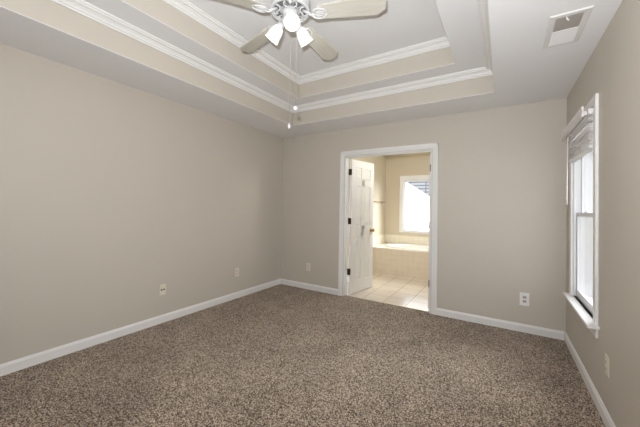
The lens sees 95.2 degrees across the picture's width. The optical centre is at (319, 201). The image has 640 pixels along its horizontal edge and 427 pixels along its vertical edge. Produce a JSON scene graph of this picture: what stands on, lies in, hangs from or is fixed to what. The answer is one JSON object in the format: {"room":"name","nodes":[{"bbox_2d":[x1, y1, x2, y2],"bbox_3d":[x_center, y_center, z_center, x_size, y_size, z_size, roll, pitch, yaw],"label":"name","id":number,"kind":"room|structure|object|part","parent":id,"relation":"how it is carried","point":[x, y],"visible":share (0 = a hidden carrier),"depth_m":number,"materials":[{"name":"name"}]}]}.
{"room":"empty bedroom","nodes":[
{"label":"empty bedroom","id":0,"kind":"room"},
{"bbox_2d":[0,43,283,363],"bbox_3d":[-1.833,-0.213,3.074,0.120,3.040,4.585,0,-1,32],"label":"wall","id":1,"kind":"structure","parent":0,"point":[112,193],"depth_m":2.77,"materials":[{"name":"beige paint"}]},
{"bbox_2d":[0,278,280,376],"bbox_3d":[-1.802,1.264,3.013,0.014,0.085,4.350,0,-1,32],"label":"baseboard","id":2,"kind":"structure","parent":1,"relation":"attached to","point":[9,367],"depth_m":2.77,"materials":[{"name":"white wood"}]},
{"bbox_2d":[159,284,165,295],"bbox_3d":[-1.706,0.953,3.168,0.010,0.114,0.072,0,-1,32],"label":"cable jack plate","id":3,"kind":"object","parent":1,"relation":"attached to","point":[162,288],"visible":1,"depth_m":3.17,"materials":[{"name":"beige plastic"}]},
{"bbox_2d":[235,268,238,276],"bbox_3d":[-1.153,0.980,4.055,0.009,0.118,0.074,0,-1,32],"label":"electrical outlet","id":4,"kind":"object","parent":1,"relation":"attached to","point":[236,269],"visible":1,"depth_m":4.05,"materials":[{"name":"beige plastic"}]},
{"bbox_2d":[0,0,493,124],"bbox_3d":[-0.217,-1.253,2.101,2.523,0.256,3.382,0,-1,32],"label":"tray ceiling side","id":5,"kind":"structure","parent":0,"point":[47,12],"depth_m":2.88,"materials":[{"name":"beige paint"}]},
{"bbox_2d":[50,0,492,112],"bbox_3d":[-0.216,-1.327,2.103,2.463,0.068,3.322,0,-1,32],"label":"trim","id":6,"kind":"structure","parent":5,"relation":"attached to","point":[81,7],"depth_m":2.85,"materials":[{"name":"white wood"}]},
{"bbox_2d":[122,0,454,97],"bbox_3d":[-0.218,-1.485,2.108,1.905,0.239,2.814,0,-1,32],"label":"tray ceiling side","id":7,"kind":"structure","parent":0,"point":[160,10],"depth_m":2.96,"materials":[{"name":"beige paint"}]},
{"bbox_2d":[163,0,449,84],"bbox_3d":[-0.216,-1.570,2.110,1.845,0.068,2.754,0,-1,32],"label":"trim","id":8,"kind":"structure","parent":7,"relation":"attached to","point":[184,6],"depth_m":3.00,"materials":[{"name":"white wood"}]},
{"bbox_2d":[0,272,605,426],"bbox_3d":[0.448,1.412,3.167,3.912,0.120,7.240,0,-1,32],"label":"floor","id":9,"kind":"structure","parent":0,"point":[281,355],"depth_m":2.25,"materials":[{"name":"brown carpet"}]},
{"bbox_2d":[372,234,428,279],"bbox_3d":[2.234,1.085,5.663,2.343,0.695,0.891,0,-1,32],"label":"bathtub","id":10,"kind":"object","parent":9,"relation":"on","point":[399,255],"visible":0.52,"depth_m":5.70,"materials":[{"name":"beige tile"}]},
{"bbox_2d":[386,244,428,251],"bbox_3d":[2.165,1.127,5.700,1.772,0.448,0.772,0,-1,32],"label":"basin","id":11,"kind":"object","parent":10,"relation":"in","point":[425,248],"depth_m":6.09,"materials":[{"name":"white ceramic"}]},
{"bbox_2d":[0,0,621,137],"bbox_3d":[-0.201,-1.378,2.094,3.672,0.513,4.350,0,-1,32],"label":"ceiling","id":12,"kind":"structure","parent":0,"point":[524,72],"depth_m":2.56,"materials":[{"name":"white paint"}]},
{"bbox_2d":[222,0,385,128],"bbox_3d":[-0.200,-1.061,2.143,1.299,1.084,1.252,0,-1,32],"label":"ceiling fan","id":13,"kind":"object","parent":12,"relation":"hanging from","point":[290,14],"visible":1,"depth_m":2.06,"materials":[{"name":"white metal"}]},
{"bbox_3d":[-0.609,-1.350,1.927,0.491,0.037,0.147,2,-1,-24],"label":"blade","id":14,"kind":"part","parent":13,"relation":"part of","materials":[{"name":"beige wood"}]},
{"bbox_3d":[-0.504,-1.339,2.422,0.147,0.037,0.491,2,-1,-42],"label":"blade","id":15,"kind":"part","parent":13,"relation":"part of","materials":[{"name":"beige wood"}]},
{"bbox_3d":[-0.338,-1.226,2.147,0.134,0.135,0.107,0,-1,32],"label":"lamp shade","id":16,"kind":"part","parent":13,"relation":"part of","materials":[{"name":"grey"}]},
{"bbox_3d":[-0.196,-1.227,1.972,0.107,0.135,0.133,2,-1,-25],"label":"lamp shade","id":17,"kind":"part","parent":13,"relation":"part of","materials":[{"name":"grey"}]},
{"bbox_3d":[-0.190,-1.239,1.986,0.051,0.082,0.075,1,-1,6],"label":"bulb","id":18,"kind":"part","parent":13,"relation":"part of","materials":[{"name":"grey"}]},
{"bbox_3d":[-0.112,-1.221,2.177,0.111,0.135,0.133,0,-1,32],"label":"lamp shade","id":19,"kind":"part","parent":13,"relation":"part of","materials":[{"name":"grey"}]},
{"bbox_3d":[-0.001,-1.328,2.476,0.147,0.037,0.491,0,-1,30],"label":"blade","id":20,"kind":"part","parent":13,"relation":"part of","materials":[{"name":"beige wood"}]},
{"bbox_3d":[0.205,-1.333,2.014,0.491,0.037,0.147,1,-1,12],"label":"blade","id":21,"kind":"part","parent":13,"relation":"part of","materials":[{"name":"beige wood"}]},
{"bbox_2d":[542,5,593,48],"bbox_3d":[1.554,-1.078,1.852,0.194,0.028,0.400,0,-1,32],"label":"ceiling vent","id":22,"kind":"object","parent":12,"relation":"in","point":[565,28],"visible":1,"depth_m":1.82,"materials":[{"name":"white metal"}]},
{"bbox_2d":[347,156,385,276],"bbox_3d":[0.802,0.160,5.687,0.120,2.490,2.655,0,-1,32],"label":"wall","id":23,"kind":"structure","parent":0,"point":[379,162],"depth_m":6.30,"materials":[{"name":"beige paint"}]},
{"bbox_2d":[373,234,384,245],"bbox_3d":[1.248,0.825,6.283,0.011,0.190,0.874,0,-1,32],"label":"backsplash","id":24,"kind":"structure","parent":23,"relation":"attached to","point":[380,239],"depth_m":6.29,"materials":[{"name":"beige tile"}]},
{"bbox_2d":[383,152,430,157],"bbox_3d":[1.839,-1.053,5.006,2.345,0.050,2.535,0,-1,32],"label":"ceiling","id":25,"kind":"structure","parent":0,"point":[423,153],"depth_m":6.32,"materials":[{"name":"beige paint"}]},
{"bbox_2d":[385,155,429,236],"bbox_3d":[2.519,0.201,6.110,2.345,2.490,0.120,0,-1,32],"label":"wall","id":26,"kind":"structure","parent":0,"point":[396,167],"depth_m":6.54,"materials":[{"name":"beige paint"}]},
{"bbox_2d":[385,234,428,245],"bbox_3d":[2.471,0.844,6.041,2.343,0.190,0.011,0,-1,32],"label":"backsplash","id":27,"kind":"structure","parent":26,"relation":"attached to","point":[398,239],"depth_m":6.39,"materials":[{"name":"beige tile"}]},
{"bbox_2d":[399,175,429,233],"bbox_3d":[2.263,0.080,6.277,1.074,1.298,0.163,0,-1,32],"label":"window","id":28,"kind":"structure","parent":26,"relation":"in","point":[414,178],"depth_m":6.46,"materials":[{"name":"white plastic"}]},
{"bbox_2d":[281,98,566,331],"bbox_3d":[0.958,-0.144,3.966,3.672,3.040,0.115,0,-1,32],"label":"wall","id":29,"kind":"structure","parent":0,"point":[502,171],"depth_m":3.35,"materials":[{"name":"beige paint"}]},
{"bbox_2d":[306,263,309,270],"bbox_3d":[-0.184,1.021,4.569,0.075,0.120,0.009,0,-1,32],"label":"electrical outlet","id":30,"kind":"object","parent":29,"relation":"attached to","point":[307,264],"visible":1,"depth_m":4.57,"materials":[{"name":"beige plastic"}]},
{"bbox_2d":[347,159,374,293],"bbox_3d":[0.642,0.372,4.534,0.169,1.993,0.610,0,-1,43],"label":"door","id":31,"kind":"structure","parent":29,"relation":"in","point":[361,173],"depth_m":4.51,"materials":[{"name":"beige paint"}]},
{"bbox_3d":[0.558,0.856,4.445,0.023,0.596,0.132,0,-1,43],"label":"panel","id":32,"kind":"part","parent":31,"relation":"part of","materials":[{"name":"beige paint"}]},
{"bbox_3d":[0.573,0.066,4.460,0.023,0.576,0.132,0,-1,43],"label":"panel","id":33,"kind":"part","parent":31,"relation":"part of","materials":[{"name":"beige paint"}]},
{"bbox_3d":[0.582,-0.425,4.469,0.023,0.159,0.132,0,-1,43],"label":"panel","id":34,"kind":"part","parent":31,"relation":"part of","materials":[{"name":"beige paint"}]},
{"bbox_3d":[0.723,0.862,4.622,0.023,0.596,0.132,0,-1,43],"label":"panel","id":35,"kind":"part","parent":31,"relation":"part of","materials":[{"name":"beige paint"}]},
{"bbox_3d":[0.738,0.072,4.636,0.023,0.576,0.132,0,-1,43],"label":"panel","id":36,"kind":"part","parent":31,"relation":"part of","materials":[{"name":"beige paint"}]},
{"bbox_3d":[0.747,-0.419,4.646,0.023,0.159,0.132,0,-1,43],"label":"panel","id":37,"kind":"part","parent":31,"relation":"part of","materials":[{"name":"beige paint"}]},
{"bbox_2d":[345,295,428,311],"bbox_3d":[0.870,1.372,3.962,1.191,0.006,0.024,0,-1,32],"label":"trim","id":38,"kind":"structure","parent":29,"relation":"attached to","point":[345,295],"depth_m":3.92,"materials":[{"name":"wood"}]},
{"bbox_2d":[338,142,437,314],"bbox_3d":[0.895,0.322,3.991,1.359,2.107,0.151,0,-1,32],"label":"trim","id":39,"kind":"structure","parent":29,"relation":"attached to","point":[434,146],"depth_m":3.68,"materials":[{"name":"white wood"}]},
{"bbox_2d":[281,279,564,339],"bbox_3d":[0.896,1.331,3.884,3.672,0.085,0.014,0,-1,32],"label":"baseboard","id":40,"kind":"structure","parent":29,"relation":"attached to","point":[556,334],"depth_m":3.29,"materials":[{"name":"white wood"}]},
{"bbox_2d":[428,153,430,308],"bbox_3d":[1.587,0.380,3.960,0.169,1.993,0.602,0,-1,38],"label":"door","id":41,"kind":"structure","parent":29,"relation":"in","point":[430,153],"depth_m":3.74,"materials":[{"name":"beige paint"}]},
{"bbox_2d":[520,292,528,305],"bbox_3d":[2.171,1.035,3.101,0.086,0.136,0.009,0,-1,32],"label":"electrical outlet","id":42,"kind":"object","parent":29,"relation":"attached to","point":[524,297],"visible":1,"depth_m":3.10,"materials":[{"name":"white plastic"}]},
{"bbox_2d":[566,0,639,426],"bbox_3d":[1.384,-0.190,1.067,0.120,3.040,4.585,0,-1,32],"label":"wall","id":43,"kind":"structure","parent":0,"point":[612,71],"depth_m":1.65,"materials":[{"name":"beige paint"}]},
{"bbox_2d":[563,93,599,338],"bbox_3d":[2.136,0.100,2.310,0.207,1.645,0.942,0,-1,32],"label":"window","id":44,"kind":"structure","parent":43,"relation":"in","point":[584,173],"depth_m":2.59,"materials":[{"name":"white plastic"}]},
{"bbox_2d":[561,106,592,204],"bbox_3d":[2.106,-0.322,2.395,0.096,0.681,0.855,0,-1,32],"label":"window blind","id":45,"kind":"object","parent":44,"relation":"attached to","point":[580,128],"visible":0.92,"depth_m":2.28,"materials":[{"name":"white wood"}]},
{"bbox_3d":[2.099,-0.377,2.348,0.050,0.018,0.736,0,-1,32],"label":"rail","id":46,"kind":"part","parent":45,"relation":"part of","materials":[{"name":"white wood"}]},
{"bbox_3d":[2.163,-0.262,2.304,0.026,0.772,0.744,0,-1,32],"label":"sash","id":47,"kind":"part","parent":44,"relation":"part of","materials":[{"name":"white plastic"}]},
{"bbox_3d":[2.122,0.456,2.308,0.026,0.738,0.744,0,-1,32],"label":"sash","id":48,"kind":"part","parent":44,"relation":"part of","materials":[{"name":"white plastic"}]},
{"bbox_2d":[564,332,615,426],"bbox_3d":[1.301,1.287,1.077,0.014,0.085,4.350,0,-1,32],"label":"baseboard","id":49,"kind":"structure","parent":43,"relation":"attached to","point":[605,416],"depth_m":2.05,"materials":[{"name":"white wood"}]},
{"bbox_2d":[605,353,608,377],"bbox_3d":[1.740,0.992,1.773,0.009,0.118,0.074,0,-1,32],"label":"electrical outlet","id":50,"kind":"object","parent":43,"relation":"attached to","point":[606,356],"visible":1,"depth_m":1.76,"materials":[{"name":"beige plastic"}]},
{"label":"outside","id":51,"kind":"structure","parent":0,"visible":0},
{"bbox_2d":[407,181,429,195],"bbox_3d":[6.268,-0.753,10.980,5.750,2.320,1.600,0,-1,32],"label":"roof","id":52,"kind":"structure","parent":51,"point":[423,187],"depth_m":11.44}
]}

